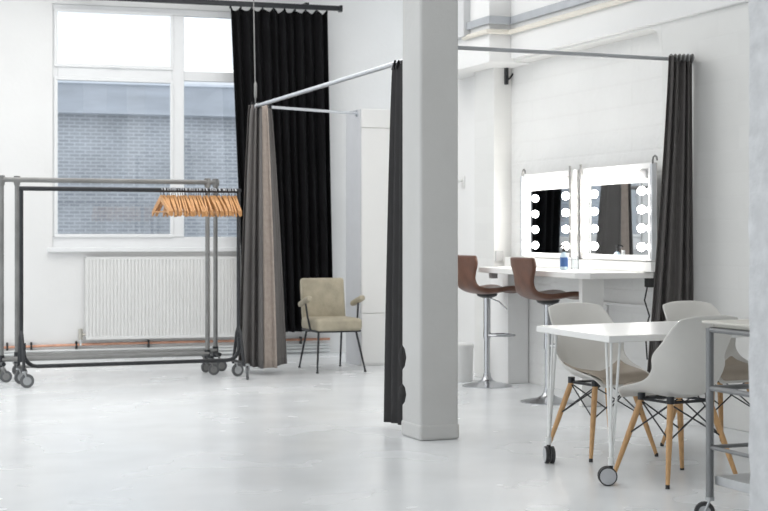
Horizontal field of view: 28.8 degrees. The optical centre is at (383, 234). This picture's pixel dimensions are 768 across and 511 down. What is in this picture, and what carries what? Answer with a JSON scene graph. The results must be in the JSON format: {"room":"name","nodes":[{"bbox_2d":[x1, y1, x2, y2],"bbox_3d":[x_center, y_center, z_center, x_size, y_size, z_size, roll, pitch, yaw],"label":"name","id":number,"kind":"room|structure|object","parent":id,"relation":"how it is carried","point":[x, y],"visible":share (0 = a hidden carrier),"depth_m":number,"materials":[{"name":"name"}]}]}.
{"room":"photo studio","nodes":[
{"label":"photo studio","id":0,"kind":"room"},
{"bbox_2d":[0,0,402,356],"bbox_3d":[-4.737,-0.775,14.735,13.200,4.050,0.300,0,0,-17],"label":"wall","id":1,"kind":"structure","parent":0,"point":[368,34],"depth_m":15.04,"materials":[{"name":"white paint"}]},
{"bbox_2d":[47,247,240,251],"bbox_3d":[-2.019,0.149,15.429,2.857,0.047,0.160,0,0,-17],"label":"windowsill","id":2,"kind":"structure","parent":1,"relation":"attached to","point":[49,249],"depth_m":15.19,"materials":[{"name":"white plastic"}]},
{"bbox_2d":[52,4,240,246],"bbox_3d":[-2.026,-1.101,15.450,2.757,2.458,0.115,0,0,-17],"label":"window","id":3,"kind":"structure","parent":1,"relation":"in","point":[174,75],"depth_m":15.31,"materials":[{"name":"white plastic"}]},
{"bbox_2d":[79,256,236,345],"bbox_3d":[-2.300,0.668,15.278,1.629,0.894,0.102,0,0,-17],"label":"radiator","id":4,"kind":"object","parent":1,"relation":"attached to","point":[126,297],"visible":0.89,"depth_m":15.21,"materials":[{"name":"metal"}]},
{"bbox_2d":[4,346,329,355],"bbox_3d":[-2.308,1.189,15.293,3.629,0.030,0.024,0,0,-17],"label":"pipe","id":5,"kind":"object","parent":1,"relation":"attached to","point":[298,347],"visible":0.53,"depth_m":15.70,"materials":[{"name":"grey metal"}]},
{"bbox_2d":[4,343,329,352],"bbox_3d":[-2.308,1.159,15.293,3.629,0.028,0.022,0,0,-17],"label":"pipe","id":6,"kind":"object","parent":1,"relation":"attached to","point":[309,344],"visible":0.88,"depth_m":15.23,"materials":[{"name":"grey metal"}]},
{"bbox_2d":[4,336,329,350],"bbox_3d":[-2.310,1.109,15.300,3.629,0.075,0.055,0,0,-17],"label":"copper pipe","id":7,"kind":"object","parent":1,"relation":"attached to","point":[300,339],"visible":0.88,"depth_m":15.21,"materials":[{"name":"orange metal"}]},
{"bbox_2d":[107,0,342,11],"bbox_3d":[-1.857,-2.384,15.340,2.903,0.085,0.254,0,0,-17],"label":"track","id":8,"kind":"object","parent":1,"relation":"attached to","point":[306,6],"visible":1,"depth_m":15.37,"materials":[{"name":"black metal"}]},
{"bbox_2d":[229,6,332,331],"bbox_3d":[-1.059,-0.680,15.505,1.112,3.374,0.150,0,0,-17],"label":"curtain","id":9,"kind":"object","parent":8,"relation":"hanging from","point":[291,49],"visible":0.66,"depth_m":15.54,"materials":[{"name":"black fabric"}]},
{"bbox_2d":[210,349,329,354],"bbox_3d":[-2.308,1.225,15.293,3.629,0.034,0.028,0,0,-17],"label":"pipe","id":10,"kind":"object","parent":1,"relation":"attached to","point":[307,350],"visible":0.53,"depth_m":15.73,"materials":[{"name":"white metal"}]},
{"bbox_2d":[0,352,749,510],"bbox_3d":[-1.352,1.300,6.133,14.000,0.100,20.400,0,0,-22],"label":"floor","id":11,"kind":"structure","parent":0,"point":[159,437],"depth_m":8.78,"materials":[{"name":"white concrete"}]},
{"bbox_2d":[0,175,218,381],"bbox_3d":[-2.413,0.370,13.118,1.913,1.760,0.318,0,0,-22],"label":"clothes rack","id":12,"kind":"object","parent":11,"relation":"on","point":[213,369],"visible":0.94,"depth_m":13.08,"materials":[{"name":"metal"}]},
{"bbox_2d":[12,176,226,374],"bbox_3d":[-2.379,0.365,13.497,1.902,1.770,0.318,0,0,-22],"label":"clothes rack","id":13,"kind":"object","parent":11,"relation":"on","point":[214,352],"visible":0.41,"depth_m":13.50,"materials":[{"name":"metal"}]},
{"bbox_2d":[14,186,249,387],"bbox_3d":[-2.104,0.423,12.695,1.996,1.654,0.409,0,0,-22],"label":"clothes rack","id":14,"kind":"object","parent":11,"relation":"on","point":[21,377],"visible":1,"depth_m":12.58,"materials":[{"name":"metal"}]},
{"bbox_2d":[152,187,170,215],"bbox_3d":[-1.907,-0.286,12.775,0.015,0.248,0.430,0,0,-28],"label":"wooden hanger","id":15,"kind":"object","parent":14,"relation":"hanging from","point":[161,198],"visible":1,"depth_m":12.76,"materials":[{"name":"brown wood"}]},
{"bbox_2d":[155,187,171,215],"bbox_3d":[-1.887,-0.286,12.784,0.016,0.248,0.430,0,1,-26],"label":"wooden hanger","id":16,"kind":"object","parent":14,"relation":"hanging from","point":[158,208],"visible":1,"depth_m":12.77,"materials":[{"name":"brown wood"}]},
{"bbox_2d":[156,187,172,215],"bbox_3d":[-1.879,-0.286,12.786,0.016,0.248,0.430,0,0,-27],"label":"wooden hanger","id":17,"kind":"object","parent":14,"relation":"hanging from","point":[164,187],"visible":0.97,"depth_m":12.75,"materials":[{"name":"brown wood"}]},
{"bbox_2d":[163,187,175,216],"bbox_3d":[-1.839,-0.286,12.800,0.015,0.248,0.430,0,-1,-22],"label":"wooden hanger","id":18,"kind":"object","parent":14,"relation":"hanging from","point":[170,198],"visible":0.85,"depth_m":12.70,"materials":[{"name":"brown wood"}]},
{"bbox_2d":[167,187,176,216],"bbox_3d":[-1.820,-0.286,12.806,0.016,0.248,0.430,0,-2,-18],"label":"wooden hanger","id":19,"kind":"object","parent":14,"relation":"hanging from","point":[171,187],"visible":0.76,"depth_m":12.72,"materials":[{"name":"brown wood"}]},
{"bbox_2d":[165,187,180,216],"bbox_3d":[-1.808,-0.286,12.817,0.015,0.248,0.430,0,1,-25],"label":"wooden hanger","id":20,"kind":"object","parent":14,"relation":"hanging from","point":[173,187],"visible":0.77,"depth_m":12.75,"materials":[{"name":"brown wood"}]},
{"bbox_2d":[174,187,179,215],"bbox_3d":[-1.792,-0.286,12.822,0.015,0.248,0.430,0,1,-17],"label":"wooden hanger","id":21,"kind":"object","parent":14,"relation":"hanging from","point":[178,208],"visible":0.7,"depth_m":12.68,"materials":[{"name":"brown wood"}]},
{"bbox_2d":[174,188,182,216],"bbox_3d":[-1.768,-0.286,12.827,0.015,0.248,0.430,0,-1,-16],"label":"wooden hanger","id":22,"kind":"object","parent":14,"relation":"hanging from","point":[178,197],"visible":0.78,"depth_m":12.72,"materials":[{"name":"brown wood"}]},
{"bbox_2d":[176,187,185,216],"bbox_3d":[-1.748,-0.286,12.836,0.016,0.248,0.430,0,-1,-18],"label":"wooden hanger","id":23,"kind":"object","parent":14,"relation":"hanging from","point":[180,196],"visible":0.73,"depth_m":12.72,"materials":[{"name":"brown wood"}]},
{"bbox_2d":[177,188,192,215],"bbox_3d":[-1.713,-0.286,12.852,0.016,0.248,0.430,0,0,-24],"label":"wooden hanger","id":24,"kind":"object","parent":14,"relation":"hanging from","point":[185,197],"visible":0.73,"depth_m":12.73,"materials":[{"name":"brown wood"}]},
{"bbox_2d":[182,188,188,215],"bbox_3d":[-1.731,-0.286,12.847,0.016,0.248,0.430,0,1,-19],"label":"wooden hanger","id":25,"kind":"object","parent":14,"relation":"hanging from","point":[185,204],"visible":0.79,"depth_m":12.72,"materials":[{"name":"brown wood"}]},
{"bbox_2d":[183,188,194,216],"bbox_3d":[-1.680,-0.286,12.867,0.015,0.248,0.430,0,1,-19],"label":"wooden hanger","id":26,"kind":"object","parent":14,"relation":"hanging from","point":[189,198],"visible":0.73,"depth_m":12.82,"materials":[{"name":"brown wood"}]},
{"bbox_2d":[185,188,195,216],"bbox_3d":[-1.668,-0.286,12.867,0.016,0.248,0.430,0,-1,-18],"label":"wooden hanger","id":27,"kind":"object","parent":14,"relation":"hanging from","point":[194,209],"visible":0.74,"depth_m":12.74,"materials":[{"name":"brown wood"}]},
{"bbox_2d":[185,188,199,215],"bbox_3d":[-1.654,-0.286,12.874,0.016,0.248,0.430,0,-1,-23],"label":"wooden hanger","id":28,"kind":"object","parent":14,"relation":"hanging from","point":[193,198],"visible":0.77,"depth_m":12.75,"materials":[{"name":"brown wood"}]},
{"bbox_2d":[190,189,203,215],"bbox_3d":[-1.618,-0.286,12.891,0.016,0.248,0.430,0,1,-21],"label":"wooden hanger","id":29,"kind":"object","parent":14,"relation":"hanging from","point":[196,196],"visible":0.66,"depth_m":12.77,"materials":[{"name":"brown wood"}]},
{"bbox_2d":[191,188,206,216],"bbox_3d":[-1.600,-0.286,12.896,0.015,0.248,0.430,0,0,-24],"label":"wooden hanger","id":30,"kind":"object","parent":14,"relation":"hanging from","point":[199,197],"visible":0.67,"depth_m":12.80,"materials":[{"name":"brown wood"}]},
{"bbox_2d":[202,193,207,216],"bbox_3d":[-1.561,-0.286,12.914,0.016,0.248,0.430,0,1,-16],"label":"wooden hanger","id":31,"kind":"object","parent":14,"relation":"hanging from","point":[203,196],"visible":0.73,"depth_m":12.82,"materials":[{"name":"brown wood"}]},
{"bbox_2d":[198,189,212,216],"bbox_3d":[-1.543,-0.286,12.918,0.016,0.248,0.430,0,0,-23],"label":"wooden hanger","id":32,"kind":"object","parent":14,"relation":"hanging from","point":[207,203],"visible":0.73,"depth_m":12.87,"materials":[{"name":"brown wood"}]},
{"bbox_2d":[201,189,212,216],"bbox_3d":[-1.534,-0.286,12.920,0.016,0.248,0.430,0,-2,-18],"label":"wooden hanger","id":33,"kind":"object","parent":14,"relation":"hanging from","point":[210,207],"visible":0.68,"depth_m":12.77,"materials":[{"name":"brown wood"}]},
{"bbox_2d":[203,188,218,216],"bbox_3d":[-1.506,-0.286,12.932,0.016,0.248,0.430,0,-1,-24],"label":"wooden hanger","id":34,"kind":"object","parent":14,"relation":"hanging from","point":[211,200],"visible":0.7,"depth_m":12.83,"materials":[{"name":"brown wood"}]},
{"bbox_2d":[205,189,221,216],"bbox_3d":[-1.479,-0.286,12.944,0.016,0.248,0.430,0,0,-25],"label":"wooden hanger","id":35,"kind":"object","parent":14,"relation":"hanging from","point":[216,202],"visible":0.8,"depth_m":12.82,"materials":[{"name":"brown wood"}]},
{"bbox_2d":[208,188,223,215],"bbox_3d":[-1.465,-0.286,12.951,0.015,0.248,0.430,0,1,-25],"label":"wooden hanger","id":36,"kind":"object","parent":14,"relation":"hanging from","point":[215,188],"visible":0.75,"depth_m":12.85,"materials":[{"name":"brown wood"}]},
{"bbox_2d":[209,188,227,216],"bbox_3d":[-1.437,-0.286,12.958,0.015,0.248,0.430,0,-2,-27],"label":"wooden hanger","id":37,"kind":"object","parent":14,"relation":"hanging from","point":[218,196],"visible":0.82,"depth_m":12.89,"materials":[{"name":"brown wood"}]},
{"bbox_2d":[212,188,226,216],"bbox_3d":[-1.430,-0.286,12.963,0.016,0.248,0.430,0,-1,-23],"label":"wooden hanger","id":38,"kind":"object","parent":14,"relation":"hanging from","point":[224,209],"visible":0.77,"depth_m":12.82,"materials":[{"name":"brown wood"}]},
{"bbox_2d":[213,188,231,216],"bbox_3d":[-1.403,-0.286,12.973,0.016,0.248,0.430,0,-1,-27],"label":"wooden hanger","id":39,"kind":"object","parent":14,"relation":"hanging from","point":[222,196],"visible":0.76,"depth_m":12.94,"materials":[{"name":"brown wood"}]},
{"bbox_2d":[218,188,230,216],"bbox_3d":[-1.390,-0.286,12.978,0.016,0.248,0.430,0,-1,-20],"label":"wooden hanger","id":40,"kind":"object","parent":14,"relation":"hanging from","point":[227,206],"visible":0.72,"depth_m":12.86,"materials":[{"name":"brown wood"}]},
{"bbox_2d":[220,188,231,216],"bbox_3d":[-1.377,-0.286,12.982,0.016,0.248,0.430,0,-1,-17],"label":"wooden hanger","id":41,"kind":"object","parent":14,"relation":"hanging from","point":[225,188],"visible":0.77,"depth_m":12.86,"materials":[{"name":"brown wood"}]},
{"bbox_2d":[224,188,233,216],"bbox_3d":[-1.355,-0.286,12.996,0.015,0.248,0.430,0,2,-18],"label":"wooden hanger","id":42,"kind":"object","parent":14,"relation":"hanging from","point":[228,197],"visible":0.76,"depth_m":12.87,"materials":[{"name":"brown wood"}]},
{"bbox_2d":[224,188,239,216],"bbox_3d":[-1.323,-0.286,13.005,0.015,0.248,0.430,0,-1,-23],"label":"wooden hanger","id":43,"kind":"object","parent":14,"relation":"hanging from","point":[232,197],"visible":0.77,"depth_m":12.89,"materials":[{"name":"brown wood"}]},
{"bbox_2d":[229,188,236,216],"bbox_3d":[-1.345,-0.286,13.000,0.015,0.248,0.430,0,2,-22],"label":"wooden hanger","id":44,"kind":"object","parent":14,"relation":"hanging from","point":[233,205],"visible":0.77,"depth_m":12.86,"materials":[{"name":"brown wood"}]},
{"bbox_2d":[228,188,241,216],"bbox_3d":[-1.301,-0.286,13.014,0.016,0.248,0.430,0,0,-21],"label":"wooden hanger","id":45,"kind":"object","parent":14,"relation":"hanging from","point":[235,198],"visible":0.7,"depth_m":12.92,"materials":[{"name":"brown wood"}]},
{"bbox_2d":[298,278,366,373],"bbox_3d":[-0.497,0.827,13.849,0.567,0.846,0.652,0,0,-21],"label":"armchair","id":46,"kind":"object","parent":11,"relation":"on","point":[322,303],"visible":1,"depth_m":13.97,"materials":[{"name":"beige fabric"}]},
{"bbox_2d":[346,109,389,365],"bbox_3d":[0.248,0.022,14.630,1.170,2.455,0.416,0,0,-22],"label":"tall cabinet","id":47,"kind":"object","parent":11,"relation":"on","point":[367,134],"visible":0.44,"depth_m":14.29,"materials":[{"name":"white laminate"}]},
{"bbox_2d":[458,342,473,381],"bbox_3d":[0.646,1.087,12.783,0.252,0.327,0.252,0,0,-22],"label":"waste bin","id":48,"kind":"object","parent":11,"relation":"on","point":[465,350],"visible":0.52,"depth_m":12.68,"materials":[{"name":"white plastic"}]},
{"bbox_2d":[458,255,516,388],"bbox_3d":[0.848,0.708,12.357,0.497,1.085,0.414,0,0,-24],"label":"bar stool","id":49,"kind":"object","parent":11,"relation":"on","point":[467,264],"visible":0.88,"depth_m":12.28,"materials":[{"name":"brown leather"}]},
{"bbox_2d":[510,257,578,404],"bbox_3d":[1.223,0.708,11.174,0.497,1.085,0.414,0,0,-19],"label":"bar stool","id":50,"kind":"object","parent":11,"relation":"on","point":[523,268],"visible":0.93,"depth_m":11.07,"materials":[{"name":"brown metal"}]},
{"bbox_2d":[478,266,653,406],"bbox_3d":[1.233,0.756,11.658,0.615,0.982,2.370,0,0,-22],"label":"countertop","id":51,"kind":"structure","parent":11,"relation":"on","point":[591,282],"depth_m":10.86,"materials":[{"name":"white laminate"}]},
{"bbox_2d":[559,245,567,269],"bbox_3d":[1.364,0.169,11.368,0.077,0.190,0.061,0,0,-22],"label":"bottle","id":52,"kind":"object","parent":51,"relation":"on","point":[563,256],"visible":1,"depth_m":11.35,"materials":[{"name":"blue plastic"}]},
{"bbox_2d":[571,250,578,269],"bbox_3d":[1.440,0.190,11.252,0.060,0.148,0.059,0,0,-22],"label":"clear bottle","id":53,"kind":"object","parent":51,"relation":"on","point":[574,251],"visible":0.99,"depth_m":11.26,"materials":[{"name":"plastic"}]},
{"bbox_2d":[505,257,655,271],"bbox_3d":[1.507,0.227,11.701,0.095,0.073,2.350,0,0,-22],"label":"shelf","id":54,"kind":"object","parent":51,"relation":"on","point":[617,265],"visible":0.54,"depth_m":11.27,"materials":[{"name":"white laminate"}]},
{"bbox_2d":[548,302,658,461],"bbox_3d":[1.229,0.823,8.532,0.474,0.855,0.533,0,0,-28],"label":"shell chair","id":55,"kind":"object","parent":11,"relation":"on","point":[583,358],"visible":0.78,"depth_m":8.63,"materials":[{"name":"white plastic"}]},
{"bbox_2d":[537,321,747,485],"bbox_3d":[1.686,0.875,8.186,1.791,0.750,0.878,0,0,-28],"label":"work table","id":56,"kind":"object","parent":11,"relation":"on","point":[619,333],"visible":0.73,"depth_m":7.77,"materials":[{"name":"white laminate"}]},
{"bbox_2d":[614,315,737,488],"bbox_3d":[1.501,0.823,7.627,0.474,0.855,0.533,0,0,-29],"label":"shell chair","id":57,"kind":"object","parent":11,"relation":"on","point":[678,370],"visible":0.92,"depth_m":7.45,"materials":[{"name":"white plastic"}]},
{"bbox_2d":[660,301,749,445],"bbox_3d":[1.936,0.823,8.769,0.474,0.855,0.533,0,0,-28],"label":"shell chair","id":58,"kind":"object","parent":11,"relation":"on","point":[736,369],"visible":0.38,"depth_m":8.91,"materials":[{"name":"white plastic"}]},
{"bbox_2d":[694,319,749,510],"bbox_3d":[1.839,0.811,6.405,0.836,0.878,0.566,0,0,-22],"label":"trolley","id":59,"kind":"object","parent":11,"relation":"on","point":[739,482],"visible":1,"depth_m":6.48,"materials":[{"name":"metal"}]},
{"bbox_2d":[702,319,748,329],"bbox_3d":[1.859,0.386,6.404,0.800,0.028,0.550,0,0,-22],"label":"shelf","id":60,"kind":"object","parent":59,"relation":"attached to","point":[737,324],"depth_m":6.41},
{"bbox_2d":[715,473,749,493],"bbox_3d":[1.859,1.065,6.404,0.720,0.040,0.470,0,0,-22],"label":"shelf","id":61,"kind":"object","parent":59,"relation":"attached to","point":[739,482],"depth_m":6.40,"materials":[{"name":"metal"}]},
{"bbox_2d":[401,0,458,440],"bbox_3d":[0.284,-0.775,9.233,0.267,4.050,0.312,0,0,-22],"label":"column","id":62,"kind":"structure","parent":0,"point":[430,27],"depth_m":9.10,"materials":[{"name":"white paint"}]},
{"bbox_2d":[254,59,402,116],"bbox_3d":[-0.494,-1.144,11.797,1.011,0.106,5.013,0,0,-6],"label":"rail","id":63,"kind":"object","parent":62,"relation":"attached to","point":[388,65],"visible":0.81,"depth_m":11.96,"materials":[{"name":"metal"}]},
{"bbox_2d":[238,102,286,368],"bbox_3d":[-1.048,-0.005,13.473,0.445,2.380,0.460,0,0,-22],"label":"curtain","id":64,"kind":"object","parent":63,"relation":"hanging from","point":[262,313],"visible":0.95,"depth_m":13.41,"materials":[{"name":"grey fabric"}]},
{"bbox_2d":[458,33,661,409],"bbox_3d":[1.547,-0.775,12.448,0.560,4.050,4.190,0,0,-22],"label":"wall","id":65,"kind":"structure","parent":0,"point":[573,111],"depth_m":11.90,"materials":[{"name":"white brick"}]},
{"bbox_2d":[458,176,464,187],"bbox_3d":[0.692,-0.482,13.731,0.089,0.122,0.070,0,0,-22],"label":"wall hook","id":66,"kind":"object","parent":65,"relation":"attached to","point":[462,180],"visible":0.83,"depth_m":13.72,"materials":[{"name":"white plastic"}]},
{"bbox_2d":[520,166,578,258],"bbox_3d":[1.315,-0.186,12.062,0.100,0.742,1.058,0,0,-16],"label":"mirror","id":67,"kind":"object","parent":65,"relation":"attached to","point":[549,201],"visible":0.98,"depth_m":12.04,"materials":[{"name":"grey mirror"}]},
{"bbox_2d":[580,155,657,260],"bbox_3d":[1.726,-0.191,11.016,0.100,0.752,1.146,0,0,-20],"label":"mirror","id":68,"kind":"object","parent":65,"relation":"attached to","point":[618,203],"visible":0.99,"depth_m":11.02,"materials":[{"name":"grey mirror"}]},
{"bbox_2d":[604,302,651,314],"bbox_3d":[1.775,0.879,11.189,0.030,0.741,1.200,0,0,-22],"label":"trim","id":69,"kind":"structure","parent":65,"relation":"attached to","point":[606,304],"depth_m":11.14,"materials":[{"name":"white paint"}]},
{"bbox_2d":[644,278,653,359],"bbox_3d":[1.913,0.524,10.775,0.055,0.753,0.071,0,0,-22],"label":"power adapter","id":70,"kind":"object","parent":65,"relation":"attached to","point":[648,282],"visible":0.74,"depth_m":10.76,"materials":[{"name":"black plastic"}]},
{"bbox_2d":[458,0,748,78],"bbox_3d":[3.576,-2.120,6.309,0.505,1.360,16.100,0,0,-22],"label":"ceiling","id":71,"kind":"structure","parent":0,"point":[635,14],"depth_m":11.80,"materials":[{"name":"white paint"}]},
{"bbox_2d":[458,0,469,39],"bbox_3d":[0.646,-2.250,12.957,0.080,1.100,0.380,0,0,-22],"label":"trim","id":72,"kind":"structure","parent":71,"relation":"attached to","point":[463,5],"depth_m":12.78,"materials":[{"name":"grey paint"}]},
{"bbox_2d":[467,0,595,29],"bbox_3d":[3.498,-1.788,6.042,0.232,0.065,14.660,0,0,-22],"label":"cable trunking","id":73,"kind":"object","parent":71,"relation":"attached to","point":[566,4],"visible":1,"depth_m":12.17,"materials":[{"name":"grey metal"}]},
{"bbox_2d":[462,0,632,40],"bbox_3d":[3.485,-1.695,6.058,0.242,0.042,14.700,0,0,-22],"label":"conduit pipe","id":74,"kind":"object","parent":71,"relation":"attached to","point":[612,2],"visible":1,"depth_m":11.82,"materials":[{"name":"beige paint"}]},
{"bbox_2d":[474,2,749,431],"bbox_3d":[4.028,-0.775,6.004,0.690,4.050,15.800,0,0,-22],"label":"wall","id":75,"kind":"structure","parent":0,"point":[718,40],"depth_m":9.91,"materials":[{"name":"white paint"}]},
{"bbox_2d":[495,251,502,260],"bbox_3d":[0.991,0.181,12.855,0.070,0.090,0.022,0,0,-22],"label":"wall switch","id":76,"kind":"object","parent":75,"relation":"attached to","point":[498,254],"visible":1,"depth_m":12.84,"materials":[{"name":"white plastic"}]},
{"bbox_2d":[504,68,512,84],"bbox_3d":[1.098,-1.403,12.890,0.115,0.211,0.037,0,0,-22],"label":"bracket","id":77,"kind":"object","parent":75,"relation":"attached to","point":[507,78],"visible":0.62,"depth_m":12.86,"materials":[{"name":"black metal"}]},
{"bbox_2d":[491,274,527,383],"bbox_3d":[1.067,0.780,12.716,0.195,0.940,0.340,0,0,-22],"label":"column","id":78,"kind":"structure","parent":75,"relation":"attached to","point":[509,355],"depth_m":12.57,"materials":[{"name":"white paint"}]},
{"bbox_2d":[458,46,690,60],"bbox_3d":[1.226,-1.182,9.700,1.848,0.090,0.091,0,0,-25],"label":"rail","id":79,"kind":"object","parent":75,"relation":"attached to","point":[472,48],"visible":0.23,"depth_m":9.64,"materials":[{"name":"metal"}]},
{"bbox_2d":[384,60,405,424],"bbox_3d":[0.112,0.041,9.351,0.145,2.358,0.943,0,0,-6],"label":"curtain","id":80,"kind":"object","parent":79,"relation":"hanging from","point":[395,355],"visible":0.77,"depth_m":9.69,"materials":[{"name":"grey fabric"}]},
{"bbox_2d":[645,54,694,399],"bbox_3d":[1.905,-0.056,9.923,0.421,2.293,0.180,0,0,-17],"label":"curtain","id":81,"kind":"object","parent":79,"relation":"hanging from","point":[673,277],"visible":0.77,"depth_m":9.93,"materials":[{"name":"grey fabric"}]},
{"bbox_2d":[748,0,767,510],"bbox_3d":[1.493,-0.775,4.957,0.405,4.050,0.419,0,0,-22],"label":"wall","id":82,"kind":"structure","parent":0,"point":[758,9],"depth_m":5.01,"materials":[{"name":"grey paint"}]},
{"bbox_3d":[-1.761,-2.860,6.079,13.200,0.120,20.200,0,0,-22],"label":"ceiling","id":83,"kind":"structure","parent":0,"visible":0},
{"bbox_2d":[253,0,256,102],"bbox_3d":[-1.166,-1.990,13.418,0.049,1.620,0.027,0,0,-22],"label":"cable","id":84,"kind":"object","parent":83,"relation":"hanging from","point":[255,83],"visible":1,"depth_m":13.41,"materials":[{"name":"metal"}]},
{"label":"outside","id":85,"kind":"structure","parent":0,"visible":0},
{"bbox_3d":[-4.220,1.435,21.181,20.838,0.130,13.190,0,0,-22],"label":"ground","id":86,"kind":"structure","parent":85,"visible":0},
{"bbox_2d":[58,80,237,236],"bbox_3d":[-5.711,-0.585,26.000,18.000,4.270,1.000,0,0,-17],"label":"brick building","id":87,"kind":"structure","parent":86,"relation":"on","point":[107,130],"depth_m":26.15,"materials":[{"name":"grey brick"}]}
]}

